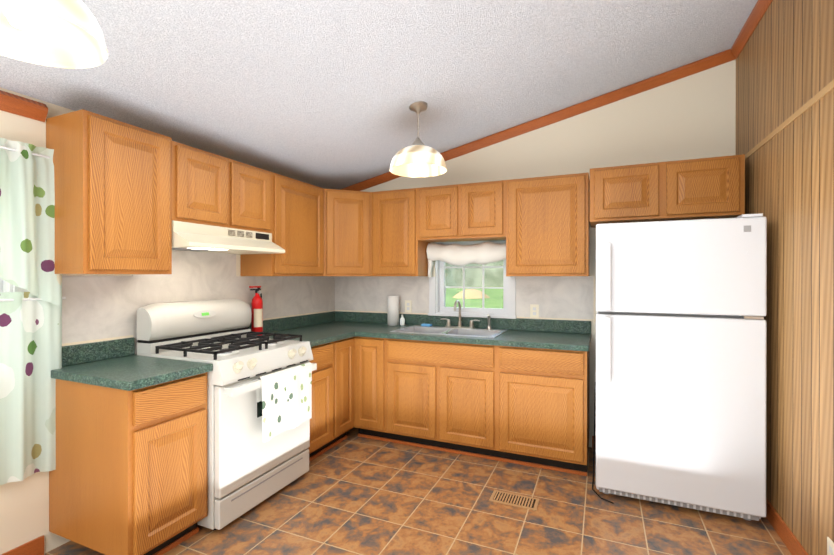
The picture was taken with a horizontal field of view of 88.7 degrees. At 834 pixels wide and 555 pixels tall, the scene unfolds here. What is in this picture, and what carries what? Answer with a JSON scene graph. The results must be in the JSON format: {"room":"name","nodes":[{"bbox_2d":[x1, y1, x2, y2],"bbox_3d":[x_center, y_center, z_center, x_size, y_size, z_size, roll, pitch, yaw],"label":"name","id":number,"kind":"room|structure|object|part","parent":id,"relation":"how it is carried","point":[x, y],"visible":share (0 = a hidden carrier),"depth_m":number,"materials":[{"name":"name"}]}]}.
{"room":"kitchen","nodes":[
{"label":"kitchen","id":0,"kind":"room"},
{"bbox_2d":[0,87,316,554],"bbox_3d":[-2.180,-0.191,1.491,0.120,3.120,6.640,0,0,23],"label":"wall","id":1,"kind":"structure","parent":0,"point":[24,511],"depth_m":2.05,"materials":[{"name":"beige paint"}]},
{"bbox_2d":[0,277,28,292],"bbox_3d":[-2.127,-0.061,1.594,0.135,1.120,1.050,0,0,23],"label":"window","id":2,"kind":"structure","parent":1,"relation":"in","point":[5,286],"depth_m":2.00,"materials":[{"name":"white plastic"}]},
{"bbox_2d":[1,535,43,554],"bbox_3d":[-2.618,1.324,0.319,0.011,0.095,3.895,0,0,23],"label":"baseboard","id":3,"kind":"structure","parent":1,"relation":"attached to","point":[36,546],"depth_m":2.06,"materials":[{"name":"orange wood"}]},
{"bbox_2d":[0,90,47,121],"bbox_3d":[-2.605,-0.807,0.313,0.035,0.088,3.903,0,0,23],"label":"crown molding","id":4,"kind":"structure","parent":1,"relation":"attached to","point":[22,106],"depth_m":2.01,"materials":[{"name":"brown wood"}]},
{"bbox_2d":[0,138,65,484],"bbox_3d":[-2.032,0.170,1.550,0.066,1.592,1.325,0,0,23],"label":"curtain","id":5,"kind":"object","parent":1,"relation":"hanging from","point":[30,339],"visible":0.92,"depth_m":2.01,"materials":[{"name":"white fabric"}]},
{"bbox_2d":[46,109,177,273],"bbox_3d":[-1.604,-0.403,2.259,0.322,0.770,0.448,0,0,23],"label":"upper cabinet","id":6,"kind":"object","parent":1,"relation":"attached to","point":[116,182],"depth_m":2.10,"materials":[{"name":"brown wood"}]},
{"bbox_2d":[62,250,333,354],"bbox_3d":[-1.347,0.085,3.249,0.007,0.840,2.512,0,0,23],"label":"backsplash","id":7,"kind":"structure","parent":1,"relation":"attached to","point":[99,308],"depth_m":2.76,"materials":[{"name":"paint"}]},
{"bbox_2d":[62,313,333,364],"bbox_3d":[-1.342,0.400,3.242,0.020,0.102,2.477,0,0,23],"label":"backsplash","id":8,"kind":"structure","parent":1,"relation":"attached to","point":[94,351],"depth_m":2.42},
{"bbox_2d":[178,143,233,227],"bbox_3d":[-1.435,-0.549,2.646,0.322,0.451,0.394,0,0,23],"label":"upper cabinet","id":9,"kind":"object","parent":1,"relation":"attached to","point":[205,179],"depth_m":2.59,"materials":[{"name":"brown wood"}]},
{"bbox_2d":[172,220,284,254],"bbox_3d":[-1.304,-0.248,2.806,0.431,0.150,0.782,0,0,23],"label":"range hood","id":10,"kind":"object","parent":1,"relation":"attached to","point":[191,237],"visible":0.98,"depth_m":2.67,"materials":[{"name":"beige metal"}]},
{"bbox_2d":[234,160,277,236],"bbox_3d":[-1.278,-0.549,3.008,0.322,0.451,0.394,0,0,23],"label":"upper cabinet","id":11,"kind":"object","parent":1,"relation":"attached to","point":[255,189],"depth_m":2.97,"materials":[{"name":"brown wood"}]},
{"bbox_2d":[240,174,325,275],"bbox_3d":[-1.072,-0.393,3.483,0.322,0.765,0.638,0,0,23],"label":"upper cabinet","id":12,"kind":"object","parent":1,"relation":"attached to","point":[301,205],"depth_m":3.36,"materials":[{"name":"brown wood"}]},
{"bbox_2d":[326,189,369,275],"bbox_3d":[-0.692,-0.395,4.000,0.608,0.765,0.608,0,0,23],"label":"upper cabinet","id":13,"kind":"object","parent":1,"relation":"attached to","point":[347,211],"depth_m":3.78,"materials":[{"name":"brown wood"}]},
{"bbox_2d":[0,0,757,189],"bbox_3d":[-0.564,-1.299,0.787,3.645,0.913,6.640,0,0,23],"label":"ceiling","id":14,"kind":"structure","parent":0,"point":[325,94],"depth_m":2.43,"materials":[{"name":"white paint"}]},
{"bbox_2d":[0,0,107,68],"bbox_3d":[-1.102,-0.895,1.185,0.397,0.439,0.397,0,0,23],"label":"pendant light","id":15,"kind":"object","parent":14,"relation":"hanging from","point":[61,33],"visible":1,"depth_m":1.32,"materials":[{"name":"white glass"}]},
{"bbox_3d":[-1.102,-0.738,1.185,0.060,0.085,0.060,0,0,23],"label":"bulb","id":16,"kind":"part","parent":15,"relation":"part of","materials":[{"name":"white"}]},
{"bbox_2d":[389,101,446,176],"bbox_3d":[0.008,-0.962,2.938,0.397,0.456,0.397,0,0,23],"label":"pendant light","id":17,"kind":"object","parent":14,"relation":"hanging from","point":[417,158],"visible":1,"depth_m":2.88,"materials":[{"name":"white glass"}]},
{"bbox_3d":[0.008,-0.818,2.938,0.397,0.167,0.397,0,0,23],"label":"lamp shade","id":18,"kind":"part","parent":17,"relation":"part of","materials":[{"name":"white glass"}]},
{"bbox_3d":[0.008,-0.797,2.938,0.060,0.085,0.060,0,0,23],"label":"bulb","id":19,"kind":"part","parent":17,"relation":"part of","materials":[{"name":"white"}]},
{"bbox_2d":[44,427,791,554],"bbox_3d":[-0.564,1.401,0.793,3.645,0.060,6.640,0,0,23],"label":"floor","id":20,"kind":"structure","parent":0,"point":[352,493],"depth_m":2.42,"materials":[{"name":"tile"}]},
{"bbox_2d":[49,373,207,554],"bbox_3d":[-1.465,0.929,2.195,0.629,0.877,0.415,0,0,23],"label":"base cabinet","id":21,"kind":"object","parent":20,"relation":"on","point":[128,475],"depth_m":2.01,"materials":[{"name":"brown wood"}]},
{"bbox_2d":[51,353,212,392],"bbox_3d":[-1.460,0.473,2.181,0.650,0.040,0.436,0,0,23],"label":"countertop","id":22,"kind":"structure","parent":21,"relation":"on","point":[127,374],"depth_m":2.08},
{"bbox_2d":[137,299,316,530],"bbox_3d":[-1.150,0.761,2.703,0.747,1.211,0.761,0,0,23],"label":"stove","id":23,"kind":"object","parent":20,"relation":"on","point":[259,402],"visible":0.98,"depth_m":2.50,"materials":[{"name":"white metal"}]},
{"bbox_3d":[-0.905,0.953,2.597,0.044,0.757,0.755,0,0,23],"label":"door","id":24,"kind":"part","parent":23,"relation":"part of","materials":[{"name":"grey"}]},
{"bbox_3d":[-0.863,0.836,2.579,0.089,0.762,0.721,0,0,23],"label":"trim","id":25,"kind":"part","parent":23,"relation":"part of","materials":[{"name":"white metal"}]},
{"bbox_2d":[256,362,311,442],"bbox_3d":[-0.801,0.754,2.633,0.052,0.375,0.460,0,0,23],"label":"towel","id":26,"kind":"object","parent":23,"relation":"hanging from","point":[285,395],"depth_m":2.60,"materials":[{"name":"white fabric"}]},
{"bbox_2d":[307,349,353,461],"bbox_3d":[-0.936,0.927,3.414,0.629,0.877,0.705,0,0,23],"label":"base cabinet","id":27,"kind":"object","parent":20,"relation":"on","point":[333,379],"depth_m":3.27,"materials":[{"name":"brown wood"}]},
{"bbox_2d":[354,353,381,440],"bbox_3d":[-0.287,0.926,3.816,0.324,0.877,0.627,0,0,23],"label":"base cabinet","id":28,"kind":"object","parent":20,"relation":"on","point":[367,366],"depth_m":3.53,"materials":[{"name":"brown wood"}]},
{"bbox_2d":[382,357,497,460],"bbox_3d":[0.282,1.014,3.568,0.916,0.701,0.629,0,0,23],"label":"base cabinet","id":29,"kind":"object","parent":20,"relation":"on","point":[447,406],"depth_m":3.29,"materials":[{"name":"brown wood"}]},
{"bbox_2d":[489,490,538,510],"bbox_3d":[0.596,1.363,2.617,0.280,0.007,0.140,0,0,23],"label":"floor vent","id":30,"kind":"object","parent":20,"relation":"in","point":[516,500],"visible":1,"depth_m":2.60,"materials":[{"name":"brown metal"}]},
{"bbox_2d":[494,361,588,475],"bbox_3d":[0.982,0.927,3.264,0.610,0.877,0.629,0,0,23],"label":"base cabinet","id":31,"kind":"object","parent":20,"relation":"on","point":[543,414],"depth_m":2.98,"materials":[{"name":"brown wood"}]},
{"bbox_2d":[269,321,589,372],"bbox_3d":[0.016,0.470,3.320,2.450,0.040,1.294,0,0,23],"label":"countertop","id":32,"kind":"structure","parent":31,"relation":"on","point":[528,348],"depth_m":3.25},
{"bbox_2d":[249,286,262,335],"bbox_3d":[-1.239,0.258,3.295,0.085,0.384,0.126,0,0,23],"label":"fire extinguisher","id":33,"kind":"object","parent":32,"relation":"on","point":[257,314],"visible":0.83,"depth_m":3.27,"materials":[{"name":"red metal"}]},
{"bbox_2d":[387,296,398,325],"bbox_3d":[-0.223,0.311,4.017,0.110,0.275,0.110,0,0,23],"label":"paper towel","id":34,"kind":"object","parent":32,"relation":"on","point":[392,310],"visible":1,"depth_m":3.97,"materials":[{"name":"white paper"}]},
{"bbox_2d":[400,315,404,325],"bbox_3d":[-0.137,0.398,4.001,0.048,0.101,0.048,0,0,23],"label":"soap bottle","id":35,"kind":"object","parent":32,"relation":"on","point":[402,320],"visible":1,"depth_m":3.98,"materials":[{"name":"white plastic"}]},
{"bbox_2d":[390,325,506,337],"bbox_3d":[0.273,0.532,3.578,0.870,0.175,0.500,0,0,23],"label":"sink","id":36,"kind":"object","parent":32,"relation":"in","point":[460,331],"depth_m":3.67,"materials":[{"name":"silver metal"}]},
{"bbox_2d":[441,300,491,329],"bbox_3d":[0.401,0.321,3.685,0.464,0.254,0.178,0,0,23],"label":"faucet","id":37,"kind":"object","parent":32,"relation":"on","point":[448,327],"depth_m":3.72,"materials":[{"name":"silver metal"}]},
{"bbox_2d":[592,213,766,520],"bbox_3d":[1.629,0.510,2.807,0.874,1.712,0.835,0,0,23],"label":"fridge","id":38,"kind":"object","parent":20,"relation":"on","point":[681,361],"visible":1,"depth_m":2.44,"materials":[{"name":"white metal"}]},
{"bbox_2d":[344,59,735,446],"bbox_3d":[0.735,-0.196,3.780,3.645,3.120,0.120,0,0,23],"label":"wall","id":39,"kind":"structure","parent":0,"point":[693,116],"depth_m":3.35,"materials":[{"name":"beige paint"}]},
{"bbox_2d":[370,188,427,275],"bbox_3d":[-0.145,-0.394,3.918,0.456,0.765,0.322,0,0,23],"label":"upper cabinet","id":40,"kind":"object","parent":39,"relation":"attached to","point":[395,247],"depth_m":3.77,"materials":[{"name":"brown wood"}]},
{"bbox_2d":[405,300,411,312],"bbox_3d":[-0.083,0.275,4.062,0.070,0.114,0.007,0,0,23],"label":"outlet","id":41,"kind":"object","parent":39,"relation":"attached to","point":[408,305],"visible":1,"depth_m":4.06,"materials":[{"name":"beige plastic"}]},
{"bbox_2d":[418,184,461,244],"bbox_3d":[0.240,-0.551,3.750,0.380,0.451,0.322,0,0,23],"label":"upper cabinet","id":42,"kind":"object","parent":39,"relation":"attached to","point":[439,207],"depth_m":3.60,"materials":[{"name":"brown wood"}]},
{"bbox_2d":[334,311,589,332],"bbox_3d":[0.270,0.398,3.904,2.450,0.102,0.020,0,0,23],"label":"backsplash","id":43,"kind":"structure","parent":39,"relation":"attached to","point":[543,325],"depth_m":3.74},
{"bbox_2d":[334,273,594,322],"bbox_3d":[0.300,0.164,3.899,2.452,0.400,0.008,0,0,23],"label":"backsplash","id":44,"kind":"structure","parent":39,"relation":"attached to","point":[557,297],"depth_m":3.66,"materials":[{"name":"stone"}]},
{"bbox_2d":[428,240,516,318],"bbox_3d":[0.502,0.033,3.864,0.810,0.738,0.149,0,0,23],"label":"window","id":45,"kind":"structure","parent":39,"relation":"in","point":[437,287],"depth_m":3.88,"materials":[{"name":"white plastic"}]},
{"bbox_2d":[426,241,510,276],"bbox_3d":[0.450,-0.158,3.757,0.744,0.308,0.122,0,0,23],"label":"valance","id":46,"kind":"object","parent":45,"relation":"hanging from","point":[486,252],"visible":0.9,"depth_m":3.72,"materials":[{"name":"white fabric"}]},
{"bbox_3d":[0.516,-0.001,3.897,0.556,0.556,0.002,0,0,23],"label":"glass","id":47,"kind":"part","parent":45,"relation":"part of","materials":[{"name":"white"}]},
{"bbox_2d":[462,180,505,240],"bbox_3d":[0.589,-0.551,3.599,0.380,0.451,0.322,0,0,23],"label":"upper cabinet","id":48,"kind":"object","parent":39,"relation":"attached to","point":[483,203],"depth_m":3.45,"materials":[{"name":"brown wood"}]},
{"bbox_2d":[530,304,538,317],"bbox_3d":[0.990,0.284,3.596,0.070,0.114,0.007,0,0,23],"label":"outlet","id":49,"kind":"object","parent":39,"relation":"attached to","point":[534,310],"visible":1,"depth_m":3.59,"materials":[{"name":"beige plastic"}]},
{"bbox_2d":[340,50,731,190],"bbox_3d":[0.683,-1.214,3.714,3.360,0.834,0.035,0,0,23],"label":"crown molding","id":50,"kind":"structure","parent":39,"relation":"attached to","point":[712,61],"depth_m":3.45,"materials":[{"name":"brown wood"}]},
{"bbox_2d":[502,173,589,275],"bbox_3d":[1.044,-0.393,3.402,0.608,0.765,0.322,0,0,23],"label":"upper cabinet","id":51,"kind":"object","parent":39,"relation":"attached to","point":[548,234],"depth_m":3.25,"materials":[{"name":"brown wood"}]},
{"bbox_2d":[592,436,595,448],"bbox_3d":[1.830,1.318,3.235,0.931,0.095,0.011,0,0,23],"label":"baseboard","id":52,"kind":"structure","parent":39,"relation":"attached to","point":[592,436],"depth_m":3.41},
{"bbox_2d":[586,162,665,227],"bbox_3d":[1.521,-0.590,3.142,0.455,0.380,0.417,0,0,23],"label":"upper cabinet","id":53,"kind":"object","parent":39,"relation":"attached to","point":[637,192],"depth_m":2.95,"materials":[{"name":"brown wood"}]},
{"bbox_2d":[666,154,744,220],"bbox_3d":[1.939,-0.590,2.961,0.455,0.380,0.417,0,0,23],"label":"upper cabinet","id":54,"kind":"object","parent":39,"relation":"attached to","point":[712,187],"depth_m":2.77,"materials":[{"name":"brown wood"}]},
{"bbox_2d":[736,0,833,554],"bbox_3d":[1.053,-0.188,0.087,0.120,3.120,6.640,0,0,23],"label":"wall","id":55,"kind":"structure","parent":0,"point":[784,64],"depth_m":2.09,"materials":[{"name":"brown wood"}]},
{"bbox_2d":[590,79,833,168],"bbox_3d":[0.557,-1.067,0.300,0.959,0.598,6.399,0,0,23],"label":"strips","id":56,"kind":"object","parent":55,"relation":"attached to","point":[823,92],"visible":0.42,"depth_m":2.23,"materials":[{"name":"brown wood"}]},
{"bbox_2d":[728,0,772,60],"bbox_3d":[0.981,-1.582,0.115,0.036,0.083,6.399,0,0,23],"label":"crown molding","id":57,"kind":"structure","parent":55,"relation":"attached to","point":[761,6],"depth_m":2.70,"materials":[{"name":"brown wood"}]},
{"bbox_2d":[766,498,807,554],"bbox_3d":[0.992,1.325,0.117,0.012,0.095,6.399,0,0,23],"label":"baseboard","id":58,"kind":"structure","parent":55,"relation":"attached to","point":[773,517],"depth_m":2.20,"materials":[{"name":"orange wood"}]},
{"bbox_2d":[827,537,833,554],"bbox_3d":[1.707,1.143,1.758,0.007,0.114,0.070,0,0,23],"label":"electrical outlet","id":59,"kind":"object","parent":55,"relation":"attached to","point":[830,547],"visible":1,"depth_m":1.76,"materials":[{"name":"beige plastic"}]},
{"label":"outside","id":60,"kind":"structure","parent":0,"visible":0},
{"bbox_2d":[445,286,502,307],"bbox_3d":[13.089,2.040,36.512,240.000,0.001,250.000,0,0,23],"label":"lawn","id":61,"kind":"structure","parent":60,"point":[470,304],"depth_m":39.45,"materials":[{"name":"green plant"}]},
{"bbox_2d":[452,289,489,298],"bbox_3d":[5.478,1.575,43.086,3.800,0.900,3.800,0,0,23],"label":"pile","id":62,"kind":"object","parent":61,"relation":"on","point":[473,293],"depth_m":41.98,"materials":[{"name":"beige"}]},
{"bbox_2d":[445,260,502,285],"bbox_3d":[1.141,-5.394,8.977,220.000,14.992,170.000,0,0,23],"label":"tree","id":63,"kind":"object","parent":61,"relation":"on","point":[472,280],"depth_m":93.70,"materials":[{"name":"green plant"}]}
]}

